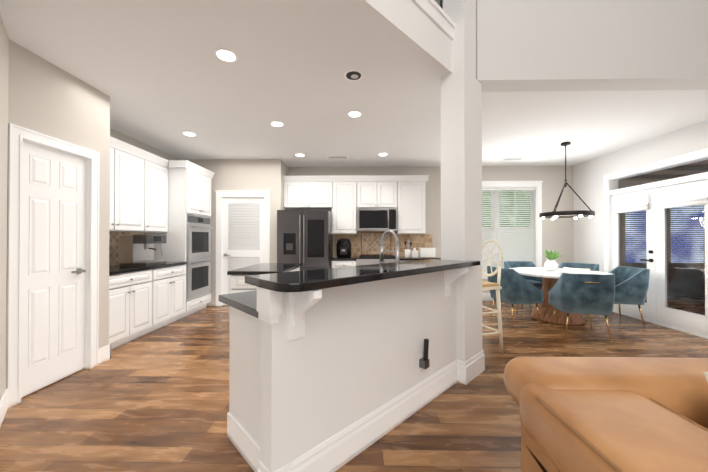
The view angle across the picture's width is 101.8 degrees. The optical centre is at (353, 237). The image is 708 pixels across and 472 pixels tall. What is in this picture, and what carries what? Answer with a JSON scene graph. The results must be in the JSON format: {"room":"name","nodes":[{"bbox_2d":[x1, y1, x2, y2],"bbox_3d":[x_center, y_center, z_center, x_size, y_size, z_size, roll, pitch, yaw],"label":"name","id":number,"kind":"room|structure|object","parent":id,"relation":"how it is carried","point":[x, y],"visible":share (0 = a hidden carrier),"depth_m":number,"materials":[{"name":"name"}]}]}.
{"room":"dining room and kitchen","nodes":[
{"label":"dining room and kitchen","id":0,"kind":"room"},
{"bbox_2d":[0,14,8,399],"bbox_3d":[-1.997,-0.117,1.119,0.566,2.800,2.970,0,0,-44],"label":"wall","id":1,"kind":"structure","parent":0,"point":[4,56],"depth_m":2.06,"materials":[{"name":"beige paint"}]},
{"bbox_2d":[0,389,7,426],"bbox_3d":[-1.691,1.208,1.210,0.012,0.150,2.687,0,0,-44],"label":"baseboard","id":2,"kind":"structure","parent":1,"relation":"attached to","point":[3,404],"depth_m":2.04,"materials":[{"name":"white wood"}]},
{"bbox_2d":[8,39,109,348],"bbox_3d":[-2.995,-0.108,2.633,0.750,2.800,0.890,0,0,1],"label":"wall","id":3,"kind":"structure","parent":0,"point":[45,97],"depth_m":2.64,"materials":[{"name":"beige paint"}]},
{"bbox_2d":[6,123,99,407],"bbox_3d":[-2.658,0.214,2.547,0.126,2.155,0.750,0,0,1],"label":"door frame","id":4,"kind":"structure","parent":3,"relation":"attached to","point":[18,135],"depth_m":2.25,"materials":[{"name":"white wood"}]},
{"bbox_2d":[21,141,85,397],"bbox_3d":[-2.639,0.254,2.546,0.095,2.059,0.574,0,0,1],"label":"closet door","id":5,"kind":"structure","parent":3,"relation":"in","point":[53,267],"depth_m":2.53,"materials":[{"name":"white wood"}]},
{"bbox_2d":[98,344,110,363],"bbox_3d":[-2.663,1.217,2.620,0.115,0.150,0.918,0,0,1],"label":"baseboard","id":6,"kind":"structure","parent":3,"relation":"attached to","point":[104,354],"depth_m":3.00,"materials":[{"name":"white wood"}]},
{"bbox_2d":[110,128,180,159],"bbox_3d":[-3.407,-0.096,4.736,0.150,2.800,3.340,0,0,1],"label":"wall","id":7,"kind":"structure","parent":0,"point":[133,141],"depth_m":4.50,"materials":[{"name":"beige paint"}]},
{"bbox_2d":[109,231,146,265],"bbox_3d":[-3.341,0.152,3.861,0.010,0.465,1.520,0,0,1],"label":"tile backsplash","id":8,"kind":"structure","parent":7,"relation":"attached to","point":[113,248],"depth_m":4.02,"materials":[{"name":"beige tile"}]},
{"bbox_2d":[109,136,148,231],"bbox_3d":[-3.162,-0.657,3.609,0.378,1.150,1.013,0,0,1],"label":"upper cabinet","id":9,"kind":"object","parent":7,"relation":"attached to","point":[138,201],"depth_m":3.82,"materials":[{"name":"white wood"}]},
{"bbox_2d":[149,152,168,231],"bbox_3d":[-3.148,-0.653,4.369,0.378,1.150,0.507,0,0,1],"label":"upper cabinet","id":10,"kind":"object","parent":7,"relation":"attached to","point":[158,166],"depth_m":4.39,"materials":[{"name":"white wood"}]},
{"bbox_2d":[187,159,287,305],"bbox_3d":[-2.353,-0.089,5.787,1.920,2.800,0.600,0,0,1],"label":"wall","id":11,"kind":"structure","parent":0,"point":[249,174],"depth_m":5.49,"materials":[{"name":"beige paint"}]},
{"bbox_2d":[222,197,263,304],"bbox_3d":[-2.113,0.267,5.498,0.824,2.069,0.095,0,0,1],"label":"pantry door","id":12,"kind":"structure","parent":11,"relation":"in","point":[242,232],"depth_m":5.52,"materials":[{"name":"white wood"}]},
{"bbox_2d":[215,190,270,305],"bbox_3d":[-2.113,0.209,5.516,1.054,2.200,0.128,0,0,1],"label":"door frame","id":13,"kind":"structure","parent":11,"relation":"attached to","point":[221,194],"depth_m":5.46,"materials":[{"name":"white wood"}]},
{"bbox_2d":[0,296,707,471],"bbox_3d":[0.741,1.335,1.521,15.200,0.100,12.100,0,0,1],"label":"floor","id":14,"kind":"structure","parent":0,"point":[157,400],"depth_m":2.17,"materials":[{"name":"brown wood"}]},
{"bbox_2d":[109,268,156,349],"bbox_3d":[-3.025,0.859,3.476,0.655,0.876,0.770,0,0,1],"label":"base cabinet","id":15,"kind":"object","parent":14,"relation":"on","point":[143,302],"depth_m":3.51,"materials":[{"name":"white wood"}]},
{"bbox_2d":[153,264,185,330],"bbox_3d":[-3.012,0.864,4.236,0.655,0.876,0.750,0,0,1],"label":"base cabinet","id":16,"kind":"object","parent":14,"relation":"on","point":[171,281],"depth_m":4.23,"materials":[{"name":"white wood"}]},
{"bbox_2d":[109,262,186,274],"bbox_3d":[-3.017,0.404,3.853,0.658,0.040,1.520,0,0,1],"label":"countertop","id":17,"kind":"structure","parent":16,"relation":"on","point":[115,269],"depth_m":3.66,"materials":[{"name":"black stone"}]},
{"bbox_2d":[119,235,166,265],"bbox_3d":[-2.896,0.175,3.994,0.403,0.420,0.400,0,0,1],"label":"coffee machine","id":18,"kind":"object","parent":17,"relation":"on","point":[136,250],"visible":1,"depth_m":3.81,"materials":[{"name":"silver metal"}]},
{"bbox_2d":[147,160,214,317],"bbox_3d":[-2.981,0.041,5.008,0.687,2.530,0.878,0,0,1],"label":"tall cabinet","id":19,"kind":"object","parent":14,"relation":"on","point":[189,187],"visible":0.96,"depth_m":4.62,"materials":[{"name":"white wood"}]},
{"bbox_2d":[186,214,212,300],"bbox_3d":[-2.853,0.325,5.003,0.487,1.393,0.720,0,0,1],"label":"double oven","id":20,"kind":"object","parent":19,"relation":"in","point":[198,255],"visible":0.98,"depth_m":4.93,"materials":[{"name":"silver metal"}]},
{"bbox_2d":[227,306,260,471],"bbox_3d":[0.007,0.853,2.264,1.748,0.874,0.573,0,0,-44],"label":"island end panel","id":21,"kind":"object","parent":14,"relation":"on","point":[244,424],"visible":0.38,"depth_m":1.69,"materials":[{"name":"white paint"}]},
{"bbox_2d":[219,290,257,317],"bbox_3d":[-0.020,0.395,2.261,1.795,0.040,0.603,0,0,-44],"label":"countertop","id":22,"kind":"structure","parent":21,"relation":"on","point":[246,302],"depth_m":1.71,"materials":[{"name":"black stone"}]},
{"bbox_2d":[379,230,398,263],"bbox_3d":[0.339,0.154,2.557,0.218,0.444,0.177,0,0,1],"label":"faucet","id":23,"kind":"object","parent":22,"relation":"on","point":[385,233],"visible":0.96,"depth_m":2.57,"materials":[{"name":"silver metal"}]},
{"bbox_2d":[231,267,299,292],"bbox_3d":[-1.100,0.861,3.738,0.560,0.875,1.119,0,0,1],"label":"base cabinet","id":24,"kind":"object","parent":14,"relation":"on","point":[238,284],"visible":0.1,"depth_m":3.22,"materials":[{"name":"white wood"}]},
{"bbox_2d":[227,263,301,274],"bbox_3d":[-1.099,0.404,3.771,0.620,0.040,1.120,0,0,1],"label":"countertop","id":25,"kind":"structure","parent":24,"relation":"on","point":[262,268],"depth_m":3.52,"materials":[{"name":"black stone"}]},
{"bbox_2d":[277,210,332,270],"bbox_3d":[-0.912,0.409,5.559,0.920,1.800,0.986,0,0,1],"label":"fridge","id":26,"kind":"object","parent":14,"relation":"on","point":[305,238],"visible":0.5,"depth_m":5.13,"materials":[{"name":"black metal"}]},
{"bbox_2d":[257,271,456,471],"bbox_3d":[0.234,0.766,1.989,1.840,1.044,0.135,0,0,-44],"label":"wall","id":27,"kind":"structure","parent":14,"relation":"on","point":[349,358],"depth_m":1.65,"materials":[{"name":"white paint"}]},
{"bbox_2d":[287,290,321,340],"bbox_3d":[-0.226,0.370,1.362,0.096,0.258,0.181,0,0,-44],"label":"corbel","id":28,"kind":"object","parent":27,"relation":"attached to","point":[299,304],"depth_m":1.39,"materials":[{"name":"white wood"}]},
{"bbox_2d":[257,360,457,471],"bbox_3d":[0.227,1.193,1.947,1.375,0.190,1.297,0,0,1],"label":"baseboard","id":29,"kind":"structure","parent":27,"relation":"attached to","point":[337,451],"depth_m":1.78,"materials":[{"name":"white wood"}]},
{"bbox_2d":[245,259,479,291],"bbox_3d":[0.275,0.223,2.021,1.946,0.040,0.420,0,0,-44],"label":"countertop","id":30,"kind":"structure","parent":27,"relation":"on","point":[304,280],"depth_m":1.59,"materials":[{"name":"black stone"}]},
{"bbox_2d":[418,339,428,370],"bbox_3d":[0.529,0.888,2.169,0.070,0.241,0.062,0,0,-44],"label":"gadget","id":31,"kind":"object","parent":27,"relation":"attached to","point":[423,361],"visible":1,"depth_m":2.15,"materials":[{"name":"black"}]},
{"bbox_2d":[444,267,468,296],"bbox_3d":[0.861,0.376,2.410,0.096,0.258,0.181,0,0,-44],"label":"corbel","id":32,"kind":"object","parent":27,"relation":"attached to","point":[449,275],"depth_m":2.43,"materials":[{"name":"white wood"}]},
{"bbox_2d":[331,260,414,267],"bbox_3d":[0.606,0.873,5.692,2.060,0.875,0.667,0,0,1],"label":"base cabinet","id":33,"kind":"object","parent":14,"relation":"on","point":[340,263],"visible":0.21,"depth_m":5.41,"materials":[{"name":"white"}]},
{"bbox_2d":[331,256,440,259],"bbox_3d":[0.606,0.415,5.709,2.060,0.040,0.638,0,0,1],"label":"countertop","id":34,"kind":"structure","parent":33,"relation":"on","point":[400,258],"depth_m":5.41,"materials":[{"name":"black stone"}]},
{"bbox_2d":[336,238,350,256],"bbox_3d":[-0.203,0.205,5.746,0.300,0.380,0.360,0,0,1],"label":"air fryer","id":35,"kind":"object","parent":34,"relation":"on","point":[343,247],"visible":1,"depth_m":5.65,"materials":[{"name":"black plastic"}]},
{"bbox_2d":[404,240,411,256],"bbox_3d":[1.088,0.220,5.793,0.142,0.351,0.120,0,0,1],"label":"utensil crock","id":36,"kind":"object","parent":34,"relation":"on","point":[407,252],"visible":1,"depth_m":5.75,"materials":[{"name":"white ceramic"}]},
{"bbox_2d":[411,248,417,256],"bbox_3d":[1.218,0.301,5.770,0.120,0.189,0.120,0,0,1],"label":"canister","id":37,"kind":"object","parent":34,"relation":"on","point":[414,252],"visible":1,"depth_m":5.71,"materials":[{"name":"white ceramic"}]},
{"bbox_2d":[419,248,434,256],"bbox_3d":[1.428,0.294,5.646,0.295,0.182,0.180,0,0,1],"label":"toaster","id":38,"kind":"object","parent":34,"relation":"on","point":[426,252],"visible":1,"depth_m":5.56,"materials":[{"name":"white metal"}]},
{"bbox_2d":[357,255,395,265],"bbox_3d":[0.456,0.838,5.678,0.800,0.945,0.699,0,0,1],"label":"range","id":39,"kind":"object","parent":14,"relation":"on","point":[367,259],"visible":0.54,"depth_m":5.40,"materials":[{"name":"silver metal"}]},
{"bbox_2d":[482,239,503,352],"bbox_3d":[1.428,0.658,3.405,0.544,1.278,0.471,0,0,-18],"label":"bar stool","id":40,"kind":"object","parent":14,"relation":"on","point":[487,285],"visible":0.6,"depth_m":3.27,"materials":[{"name":"beige paint"}]},
{"bbox_2d":[487,266,543,325],"bbox_3d":[2.463,0.883,4.468,0.626,0.840,0.580,0,0,-9],"label":"dining chair","id":41,"kind":"object","parent":14,"relation":"on","point":[517,288],"visible":0.83,"depth_m":4.21,"materials":[{"name":"blue fabric"}]},
{"bbox_2d":[504,261,542,310],"bbox_3d":[3.193,0.888,5.369,0.595,0.840,0.642,0,0,1],"label":"dining chair","id":42,"kind":"object","parent":14,"relation":"on","point":[536,282],"visible":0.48,"depth_m":5.55,"materials":[{"name":"blue fabric"}]},
{"bbox_2d":[521,424,559,471],"bbox_3d":[2.260,0.985,0.346,3.160,0.585,1.740,0,0,1],"label":"sofa","id":43,"kind":"object","parent":14,"relation":"on","point":[534,458],"visible":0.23,"depth_m":1.15,"materials":[{"name":"beige leather"}]},
{"bbox_2d":[504,356,707,428],"bbox_3d":[2.233,0.599,1.104,3.200,0.192,0.310,0,0,1],"label":"sofa","id":44,"kind":"object","parent":43,"relation":"attached to","point":[679,385],"visible":0.58,"depth_m":1.05,"materials":[{"name":"beige leather"}]},
{"bbox_2d":[520,383,707,471],"bbox_3d":[0.796,0.623,0.284,0.405,0.194,1.620,0,0,1],"label":"sofa cushion","id":45,"kind":"object","parent":43,"relation":"attached to","point":[627,431],"visible":0.81,"depth_m":0.81,"materials":[{"name":"brown leather"}]},
{"bbox_2d":[535,396,707,471],"bbox_3d":[2.210,0.609,0.214,3.214,0.149,1.491,0,0,1],"label":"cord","id":46,"kind":"object","parent":43,"relation":"attached to","point":[606,459],"visible":0.52,"depth_m":0.81,"materials":[{"name":"brown leather"}]},
{"bbox_2d":[703,371,707,382],"bbox_3d":[1.341,0.612,0.801,0.506,0.369,0.257,0,0,1],"label":"sofa pillow","id":47,"kind":"object","parent":43,"relation":"on","point":[705,374],"visible":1,"depth_m":0.91,"materials":[{"name":"beige fabric"}]},
{"bbox_2d":[509,267,611,325],"bbox_3d":[3.236,0.923,4.589,1.380,0.760,1.380,0,0,1],"label":"dining table","id":48,"kind":"object","parent":14,"relation":"on","point":[546,308],"visible":0.54,"depth_m":4.44,"materials":[{"name":"brown wood"}]},
{"bbox_2d":[542,249,563,271],"bbox_3d":[3.174,0.360,4.613,0.314,0.368,0.322,0,0,1],"label":"potted plant","id":49,"kind":"object","parent":48,"relation":"on","point":[550,264],"visible":1,"depth_m":4.56,"materials":[{"name":"white ceramic"}]},
{"bbox_2d":[559,262,598,316],"bbox_3d":[3.878,0.886,5.038,0.626,0.840,0.580,0,0,-35],"label":"dining chair","id":50,"kind":"object","parent":14,"relation":"on","point":[593,267],"visible":0.19,"depth_m":5.16,"materials":[{"name":"blue fabric"}]},
{"bbox_2d":[549,273,614,341],"bbox_3d":[3.020,0.879,3.837,0.580,0.840,0.626,0,0,16],"label":"dining chair","id":51,"kind":"object","parent":14,"relation":"on","point":[590,294],"visible":0.98,"depth_m":3.60,"materials":[{"name":"blue fabric"}]},
{"bbox_2d":[586,266,649,326],"bbox_3d":[4.044,0.883,4.432,0.626,0.840,0.580,0,0,11],"label":"dining chair","id":52,"kind":"object","parent":14,"relation":"on","point":[631,285],"visible":0.69,"depth_m":4.17,"materials":[{"name":"blue fabric"}]},
{"bbox_2d":[0,0,707,166],"bbox_3d":[0.386,-1.665,3.229,8.830,0.320,6.233,0,0,1],"label":"ceiling","id":53,"kind":"structure","parent":0,"point":[160,74],"depth_m":2.99,"materials":[{"name":"white paint"}]},
{"bbox_2d":[182,132,196,136],"bbox_3d":[-2.385,-1.496,4.171,0.188,0.005,0.188,0,0,-8],"label":"recessed light","id":54,"kind":"object","parent":53,"relation":"in","point":[185,133],"depth_m":4.18,"materials":[{"name":"white"}]},
{"bbox_2d":[214,48,237,62],"bbox_3d":[-1.060,-1.506,2.387,0.188,0.005,0.188,0,0,-8],"label":"recessed light","id":55,"kind":"object","parent":53,"relation":"in","point":[225,55],"depth_m":2.38,"materials":[{"name":"white"}]},
{"bbox_2d":[270,121,283,126],"bbox_3d":[-1.017,-1.498,3.808,0.188,0.005,0.188,0,0,-8],"label":"recessed light","id":56,"kind":"object","parent":53,"relation":"in","point":[274,123],"depth_m":3.81,"materials":[{"name":"white"}]},
{"bbox_2d":[327,156,348,158],"bbox_3d":[-0.301,-1.487,5.348,0.400,0.008,0.160,0,0,1],"label":"ceiling vent","id":57,"kind":"object","parent":53,"relation":"in","point":[337,157],"depth_m":5.35,"materials":[{"name":"white metal"}]},
{"bbox_2d":[343,69,363,80],"bbox_3d":[-0.004,-1.504,2.676,0.188,0.007,0.188,0,0,-44],"label":"recessed light","id":58,"kind":"object","parent":53,"relation":"in","point":[351,75],"depth_m":2.67,"materials":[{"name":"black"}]},
{"bbox_2d":[347,111,361,117],"bbox_3d":[0.009,-1.500,3.506,0.188,0.005,0.188,0,0,-8],"label":"recessed light","id":59,"kind":"object","parent":53,"relation":"in","point":[354,114],"depth_m":3.51,"materials":[{"name":"white"}]},
{"bbox_2d":[501,158,523,159],"bbox_3d":[3.012,-1.486,5.468,0.400,0.008,0.160,0,0,1],"label":"ceiling vent","id":60,"kind":"object","parent":53,"relation":"in","point":[503,158],"depth_m":5.45,"materials":[{"name":"white metal"}]},
{"bbox_2d":[539,142,594,219],"bbox_3d":[3.356,-0.894,4.558,0.712,1.206,0.712,0,0,1],"label":"pendant chandelier","id":61,"kind":"object","parent":53,"relation":"hanging from","point":[589,213],"visible":1,"depth_m":4.46,"materials":[{"name":"brown metal"}]},
{"bbox_2d":[362,0,454,72],"bbox_3d":[-0.415,-1.736,1.427,3.620,0.440,0.145,0,0,-44],"label":"wall","id":62,"kind":"structure","parent":0,"point":[427,26],"depth_m":2.31,"materials":[{"name":"white paint"}]},
{"bbox_2d":[288,166,573,292],"bbox_3d":[1.733,-0.087,6.088,6.240,2.800,0.150,0,0,1],"label":"wall","id":63,"kind":"structure","parent":0,"point":[557,234],"depth_m":5.99,"materials":[{"name":"beige paint"}]},
{"bbox_2d":[284,176,331,208],"bbox_3d":[-0.911,-0.644,5.873,0.980,1.150,0.378,0,0,1],"label":"upper cabinet","id":64,"kind":"object","parent":63,"relation":"attached to","point":[300,192],"depth_m":5.71,"materials":[{"name":"white wood"}]},
{"bbox_2d":[332,175,355,233],"bbox_3d":[-0.181,-0.644,5.860,0.480,1.150,0.378,0,0,1],"label":"upper cabinet","id":65,"kind":"object","parent":63,"relation":"attached to","point":[343,197],"depth_m":5.70,"materials":[{"name":"white wood"}]},
{"bbox_2d":[356,175,399,233],"bbox_3d":[0.459,-0.644,5.849,0.800,1.150,0.378,0,0,1],"label":"upper cabinet","id":66,"kind":"object","parent":63,"relation":"attached to","point":[372,191],"depth_m":5.69,"materials":[{"name":"white wood"}]},
{"bbox_2d":[357,208,396,230],"bbox_3d":[0.458,-0.352,5.818,0.790,0.445,0.429,0,0,1],"label":"microwave","id":67,"kind":"object","parent":66,"relation":"attached to","point":[376,219],"visible":1,"depth_m":5.64,"materials":[{"name":"silver metal"}]},
{"bbox_2d":[334,231,432,255],"bbox_3d":[0.612,0.142,6.020,2.060,0.540,0.020,0,0,1],"label":"tile backsplash","id":68,"kind":"structure","parent":63,"relation":"attached to","point":[365,242],"depth_m":6.02,"materials":[{"name":"stone"},{"name":"tile"}]},
{"bbox_2d":[400,175,427,233],"bbox_3d":[1.164,-0.644,5.836,0.610,1.150,0.378,0,0,1],"label":"upper cabinet","id":69,"kind":"object","parent":63,"relation":"attached to","point":[412,187],"depth_m":5.67,"materials":[{"name":"white wood"}]},
{"bbox_2d":[482,293,495,300],"bbox_3d":[3.080,1.235,5.600,2.930,0.150,0.760,0,0,1],"label":"baseboard","id":70,"kind":"structure","parent":63,"relation":"attached to","point":[486,296],"depth_m":5.97,"materials":[{"name":"white wood"}]},
{"bbox_2d":[482,181,542,278],"bbox_3d":[3.003,-0.155,6.038,1.820,2.035,0.185,0,0,1],"label":"window","id":71,"kind":"structure","parent":63,"relation":"in","point":[537,185],"depth_m":5.97,"materials":[{"name":"white wood"}]},
{"bbox_2d":[482,188,534,270],"bbox_3d":[3.002,-0.162,6.025,1.550,1.741,0.050,0,0,1],"label":"window blinds","id":72,"kind":"object","parent":71,"relation":"attached to","point":[517,244],"visible":0.46,"depth_m":6.02,"materials":[{"name":"white plastic"}]},
{"bbox_2d":[441,0,484,384],"bbox_3d":[1.035,-1.508,2.771,0.407,5.600,0.264,0,0,-44],"label":"column","id":73,"kind":"structure","parent":0,"point":[461,162],"depth_m":2.63,"materials":[{"name":"white paint"}]},
{"bbox_2d":[476,0,707,91],"bbox_3d":[2.989,-2.907,2.846,3.612,2.800,0.220,0,0,1],"label":"wall","id":74,"kind":"structure","parent":0,"point":[575,45],"depth_m":2.75,"materials":[{"name":"white paint"}]},
{"bbox_2d":[573,120,707,271],"bbox_3d":[4.592,-0.100,4.076,0.150,2.800,4.370,0,0,1],"label":"wall","id":75,"kind":"structure","parent":0,"point":[588,185],"depth_m":5.25,"materials":[{"name":"white paint"}]},
{"bbox_2d":[603,148,707,338],"bbox_3d":[4.586,0.087,4.335,0.172,2.430,1.730,0,0,1],"label":"door frame","id":76,"kind":"structure","parent":75,"relation":"attached to","point":[611,186],"depth_m":4.53,"materials":[{"name":"white painted wood"}]},
{"bbox_2d":[612,179,707,336],"bbox_3d":[4.540,0.275,4.340,0.105,2.034,1.504,0,0,1],"label":"doors","id":77,"kind":"structure","parent":75,"relation":"in","point":[655,203],"depth_m":4.26,"materials":[{"name":"white wood"}]},
{"bbox_2d":[618,179,703,295],"bbox_3d":[6.272,-0.035,6.531,3.120,2.700,0.100,0,0,1],"label":"wall","id":78,"kind":"structure","parent":0,"point":[685,290],"depth_m":6.46,"materials":[{"name":"brown wood"}]},
{"bbox_2d":[625,211,646,262],"bbox_3d":[6.511,-0.160,6.462,0.800,1.450,0.010,0,0,1],"label":"window blind","id":79,"kind":"object","parent":78,"relation":"attached to","point":[637,223],"depth_m":6.46,"materials":[{"name":"blue glass"}]},
{"bbox_2d":[671,205,703,262],"bbox_3d":[7.511,-0.160,6.444,0.800,1.450,0.010,0,0,1],"label":"window panel","id":80,"kind":"object","parent":78,"relation":"attached to","point":[685,254],"depth_m":6.44,"materials":[{"name":"blue glass"}]},
{"bbox_2d":[620,160,707,179],"bbox_3d":[6.229,-1.319,4.189,3.120,0.160,4.600,0,0,1],"label":"ceiling","id":81,"kind":"structure","parent":0,"point":[688,169],"depth_m":5.81,"materials":[{"name":"grey paint"}]},
{"bbox_2d":[703,210,704,295],"bbox_3d":[7.839,-0.049,4.152,0.100,2.700,4.800,0,0,1],"label":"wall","id":82,"kind":"structure","parent":0,"point":[704,210],"depth_m":6.43,"materials":[{"name":"paint"}]},
{"label":"outside","id":83,"kind":"structure","parent":0,"visible":0},
{"bbox_2d":[482,192,529,226],"bbox_3d":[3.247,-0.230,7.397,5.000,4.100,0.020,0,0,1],"label":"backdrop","id":84,"kind":"structure","parent":83,"point":[508,208],"depth_m":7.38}
]}

